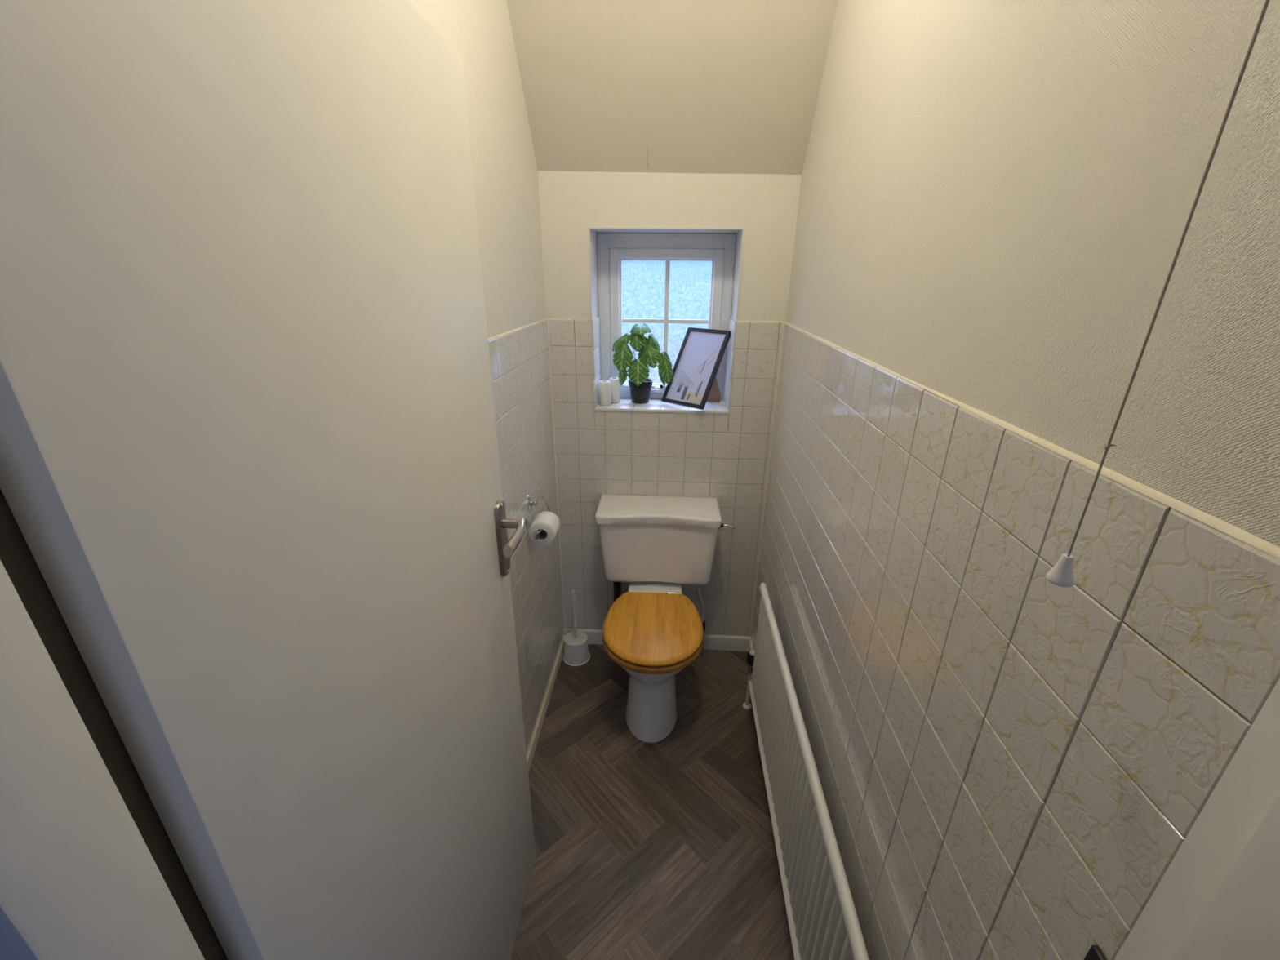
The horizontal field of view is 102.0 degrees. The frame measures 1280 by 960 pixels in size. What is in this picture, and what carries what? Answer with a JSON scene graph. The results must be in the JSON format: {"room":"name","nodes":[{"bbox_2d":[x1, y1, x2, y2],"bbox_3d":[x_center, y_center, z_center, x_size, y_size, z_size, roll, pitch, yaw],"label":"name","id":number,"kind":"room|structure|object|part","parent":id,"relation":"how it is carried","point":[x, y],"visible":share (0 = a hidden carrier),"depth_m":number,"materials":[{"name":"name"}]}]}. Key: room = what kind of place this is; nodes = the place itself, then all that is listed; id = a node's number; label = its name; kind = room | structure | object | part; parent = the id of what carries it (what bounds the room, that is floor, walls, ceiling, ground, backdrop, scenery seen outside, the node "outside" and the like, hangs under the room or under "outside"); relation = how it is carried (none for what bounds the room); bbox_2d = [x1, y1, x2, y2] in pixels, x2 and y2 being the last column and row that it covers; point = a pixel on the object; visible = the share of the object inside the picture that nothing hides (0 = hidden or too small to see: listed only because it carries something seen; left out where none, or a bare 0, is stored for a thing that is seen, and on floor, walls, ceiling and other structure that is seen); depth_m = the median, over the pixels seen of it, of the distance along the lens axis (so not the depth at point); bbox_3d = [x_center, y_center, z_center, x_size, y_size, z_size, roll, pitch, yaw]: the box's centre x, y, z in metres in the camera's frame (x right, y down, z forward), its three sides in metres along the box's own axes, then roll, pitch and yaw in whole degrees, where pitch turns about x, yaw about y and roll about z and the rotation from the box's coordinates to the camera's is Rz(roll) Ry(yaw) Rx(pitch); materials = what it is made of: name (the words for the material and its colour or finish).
{"room":"bathroom","nodes":[
{"label":"bathroom","id":0,"kind":"room"},
{"bbox_2d":[408,0,564,755],"bbox_3d":[-0.453,-0.229,1.254,0.120,2.750,2.140,2,22,3],"label":"wall","id":1,"kind":"structure","parent":0,"point":[505,171],"depth_m":1.55,"materials":[{"name":"beige paint"}]},
{"bbox_2d":[527,493,550,539],"bbox_3d":[-0.347,0.110,1.751,0.058,0.136,0.143,2,22,3],"label":"toilet roll holder","id":2,"kind":"object","parent":1,"relation":"attached to","point":[531,503],"visible":0.86,"depth_m":1.74,"materials":[{"name":"silver metal"}]},
{"bbox_3d":[-0.372,0.079,1.755,0.006,0.066,0.034,2,22,3],"label":"wall plate","id":3,"kind":"part","parent":2,"relation":"part of","materials":[{"name":"silver metal"}]},
{"bbox_3d":[-0.338,0.100,1.746,0.040,0.115,0.143,2,22,3],"label":"wire arm","id":4,"kind":"part","parent":2,"relation":"part of","materials":[{"name":"silver metal"}]},
{"bbox_2d":[528,511,559,546],"bbox_3d":[-0.325,0.164,1.763,0.088,0.088,0.092,2,22,3],"label":"toilet roll","id":5,"kind":"object","parent":2,"relation":"hanging from","point":[548,522],"visible":0.98,"depth_m":1.73,"materials":[{"name":"paper"}]},
{"bbox_2d":[526,634,565,773],"bbox_3d":[-0.405,1.060,1.667,0.010,0.050,1.686,2,22,3],"label":"baseboard","id":6,"kind":"structure","parent":1,"relation":"attached to","point":[535,739],"depth_m":2.05,"materials":[{"name":"white wood"}]},
{"bbox_2d":[510,644,794,959],"bbox_3d":[0.009,1.359,1.059,2.645,0.050,3.787,2,22,3],"label":"floor","id":7,"kind":"structure","parent":0,"point":[665,849],"depth_m":1.63,"materials":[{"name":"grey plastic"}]},
{"bbox_2d":[563,588,590,666],"bbox_3d":[-0.288,0.640,2.303,0.124,0.364,0.124,2,22,3],"label":"toilet brush","id":8,"kind":"object","parent":7,"relation":"on","point":[576,653],"visible":1,"depth_m":2.31,"materials":[{"name":"plastic"}]},
{"bbox_3d":[-0.288,0.593,2.285,0.018,0.264,0.018,-18,28,-38],"label":"brush handle","id":9,"kind":"part","parent":8,"relation":"part of","materials":[{"name":"plastic"}]},
{"bbox_2d":[595,494,734,742],"bbox_3d":[0.086,0.541,2.009,0.543,0.771,0.631,2,22,3],"label":"toilet","id":10,"kind":"object","parent":7,"relation":"on","point":[652,630],"visible":1,"depth_m":1.99,"materials":[{"name":"glazed white ceramic"},{"name":"pine wood"},{"name":"chrome metal"}]},
{"bbox_3d":[0.047,0.560,1.896,0.370,0.025,0.403,2,22,3],"label":"seat","id":11,"kind":"part","parent":10,"relation":"part of","materials":[{"name":"brown wood"}]},
{"bbox_3d":[0.048,0.533,1.887,0.365,0.020,0.400,2,22,3],"label":"seat lid","id":12,"kind":"part","parent":10,"relation":"part of","materials":[{"name":"brown wood"}]},
{"bbox_3d":[0.074,0.124,2.071,0.487,0.041,0.211,2,22,3],"label":"cistern lid","id":13,"kind":"part","parent":10,"relation":"part of","materials":[{"name":"white ceramic"}]},
{"bbox_3d":[0.346,0.181,2.026,0.051,0.012,0.016,11,24,25],"label":"flush lever","id":14,"kind":"part","parent":10,"relation":"part of","materials":[{"name":"silver metal"}]},
{"bbox_2d":[537,170,801,637],"bbox_3d":[0.098,-0.551,2.079,1.072,2.750,0.304,2,22,3],"label":"wall","id":15,"kind":"structure","parent":0,"point":[724,457],"depth_m":2.03,"materials":[{"name":"beige paint"}]},
{"bbox_2d":[564,628,751,651],"bbox_3d":[0.077,0.750,2.429,0.872,0.074,0.014,2,22,3],"label":"baseboard","id":16,"kind":"structure","parent":15,"relation":"attached to","point":[721,642],"depth_m":2.41,"materials":[{"name":"white paint"}]},
{"bbox_2d":[591,315,735,413],"bbox_3d":[0.091,-0.461,2.059,0.529,0.344,0.198,2,22,3],"label":"trim","id":17,"kind":"structure","parent":15,"relation":"attached to","point":[654,405],"depth_m":2.04,"materials":[{"name":"glazed ceramic tile"},{"name":"grout"}]},
{"bbox_2d":[598,380,610,405],"bbox_3d":[-0.141,-0.350,2.080,0.048,0.095,0.048,2,22,3],"label":"candle","id":18,"kind":"object","parent":17,"relation":"on","point":[604,386],"visible":1,"depth_m":2.06,"materials":[{"name":"wax"}]},
{"bbox_2d":[608,377,620,403],"bbox_3d":[-0.104,-0.369,2.126,0.048,0.098,0.048,2,22,3],"label":"candle","id":19,"kind":"object","parent":17,"relation":"on","point":[615,384],"visible":0.89,"depth_m":2.11,"materials":[{"name":"wax"}]},
{"bbox_2d":[612,323,672,404],"bbox_3d":[0.011,-0.462,2.073,0.242,0.311,0.137,2,22,3],"label":"potted plant","id":20,"kind":"object","parent":17,"relation":"on","point":[649,349],"visible":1,"depth_m":2.03,"materials":[{"name":"green plant"}]},
{"bbox_3d":[0.002,-0.366,2.131,0.101,0.091,0.101,2,22,3],"label":"pot","id":21,"kind":"part","parent":20,"relation":"part of","materials":[{"name":"black plastic"}]},
{"bbox_2d":[661,327,730,409],"bbox_3d":[0.224,-0.444,2.054,0.198,0.291,0.189,18,28,37],"label":"picture frame","id":22,"kind":"object","parent":17,"relation":"on","point":[693,383],"visible":1,"depth_m":2.05,"materials":[{"name":"wood"}]},
{"bbox_2d":[588,226,743,410],"bbox_3d":[0.093,-0.614,2.009,0.538,0.642,0.210,2,22,3],"label":"trim","id":23,"kind":"structure","parent":15,"relation":"attached to","point":[593,237],"depth_m":1.90,"materials":[{"name":"white paint"}]},
{"bbox_2d":[596,232,736,399],"bbox_3d":[0.098,-0.645,2.093,0.536,0.638,0.110,2,22,3],"label":"window","id":24,"kind":"structure","parent":15,"relation":"in","point":[613,248],"depth_m":2.02,"materials":[{"name":"white plastic"}]},
{"bbox_3d":[0.028,-0.376,2.167,0.125,0.023,0.041,2,22,3],"label":"handle","id":25,"kind":"part","parent":24,"relation":"part of","materials":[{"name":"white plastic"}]},
{"bbox_2d":[506,0,839,174],"bbox_3d":[0.070,-1.108,0.872,1.220,0.925,2.140,2,22,3],"label":"ceiling","id":26,"kind":"structure","parent":0,"point":[716,86],"depth_m":1.52,"materials":[{"name":"paint"}]},
{"bbox_2d":[1044,0,1270,587],"bbox_3d":[0.351,-0.504,0.201,0.070,1.268,0.080,2,22,3],"label":"pull cord","id":27,"kind":"object","parent":26,"relation":"hanging from","point":[1061,575],"visible":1,"depth_m":0.36,"materials":[{"name":"white fabric"}]},
{"bbox_2d":[751,0,1279,959],"bbox_3d":[0.522,-0.176,1.143,0.126,2.750,1.770,2,22,4],"label":"wall","id":28,"kind":"structure","parent":0,"point":[997,197],"depth_m":0.56,"materials":[{"name":"white tile"}]},
{"bbox_2d":[746,638,753,652],"bbox_3d":[0.440,1.074,1.618,0.012,0.074,1.686,2,22,4],"label":"baseboard","id":29,"kind":"structure","parent":28,"relation":"attached to","point":[749,642],"depth_m":2.36,"materials":[{"name":"white paint"}]},
{"bbox_2d":[742,582,869,959],"bbox_3d":[0.409,0.858,1.420,0.068,0.622,1.275,2,22,3],"label":"radiator","id":30,"kind":"object","parent":28,"relation":"attached to","point":[824,924],"visible":1,"depth_m":1.25,"materials":[{"name":"metal"}]},
{"bbox_3d":[0.011,0.157,0.290,2.500,2.750,0.124,2,22,3],"label":"wall","id":31,"kind":"structure","parent":0,"visible":0},
{"bbox_2d":[0,488,227,959],"bbox_3d":[-0.422,0.462,0.434,0.139,2.070,0.134,2,22,3],"label":"trim","id":32,"kind":"structure","parent":31,"relation":"attached to","point":[91,869],"depth_m":0.32,"materials":[{"name":"white paint"}]},
{"bbox_2d":[0,0,535,959],"bbox_3d":[-0.312,0.349,0.859,0.103,1.957,0.776,2,22,3],"label":"door","id":33,"kind":"structure","parent":31,"relation":"in","point":[250,469],"depth_m":0.48,"materials":[{"name":"paint"}]},
{"bbox_3d":[-0.301,0.129,1.134,0.010,0.179,0.047,2,22,3],"label":"handle","id":34,"kind":"part","parent":33,"relation":"part of","materials":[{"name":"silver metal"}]},
{"bbox_3d":[-0.255,0.118,1.080,0.027,0.039,0.112,2,22,3],"label":"lever","id":35,"kind":"part","parent":33,"relation":"part of","materials":[{"name":"silver metal"}]},
{"bbox_2d":[1083,678,1279,959],"bbox_3d":[0.421,0.486,0.392,0.111,2.070,0.151,2,22,3],"label":"trim","id":36,"kind":"structure","parent":31,"relation":"attached to","point":[1218,898],"depth_m":0.33,"materials":[{"name":"white paint"}]},
{"bbox_3d":[0.385,0.430,0.442,0.005,0.068,0.022,2,22,3],"label":"strike plate","id":37,"kind":"part","parent":36,"relation":"part of","materials":[{"name":"black plastic"}]}
]}

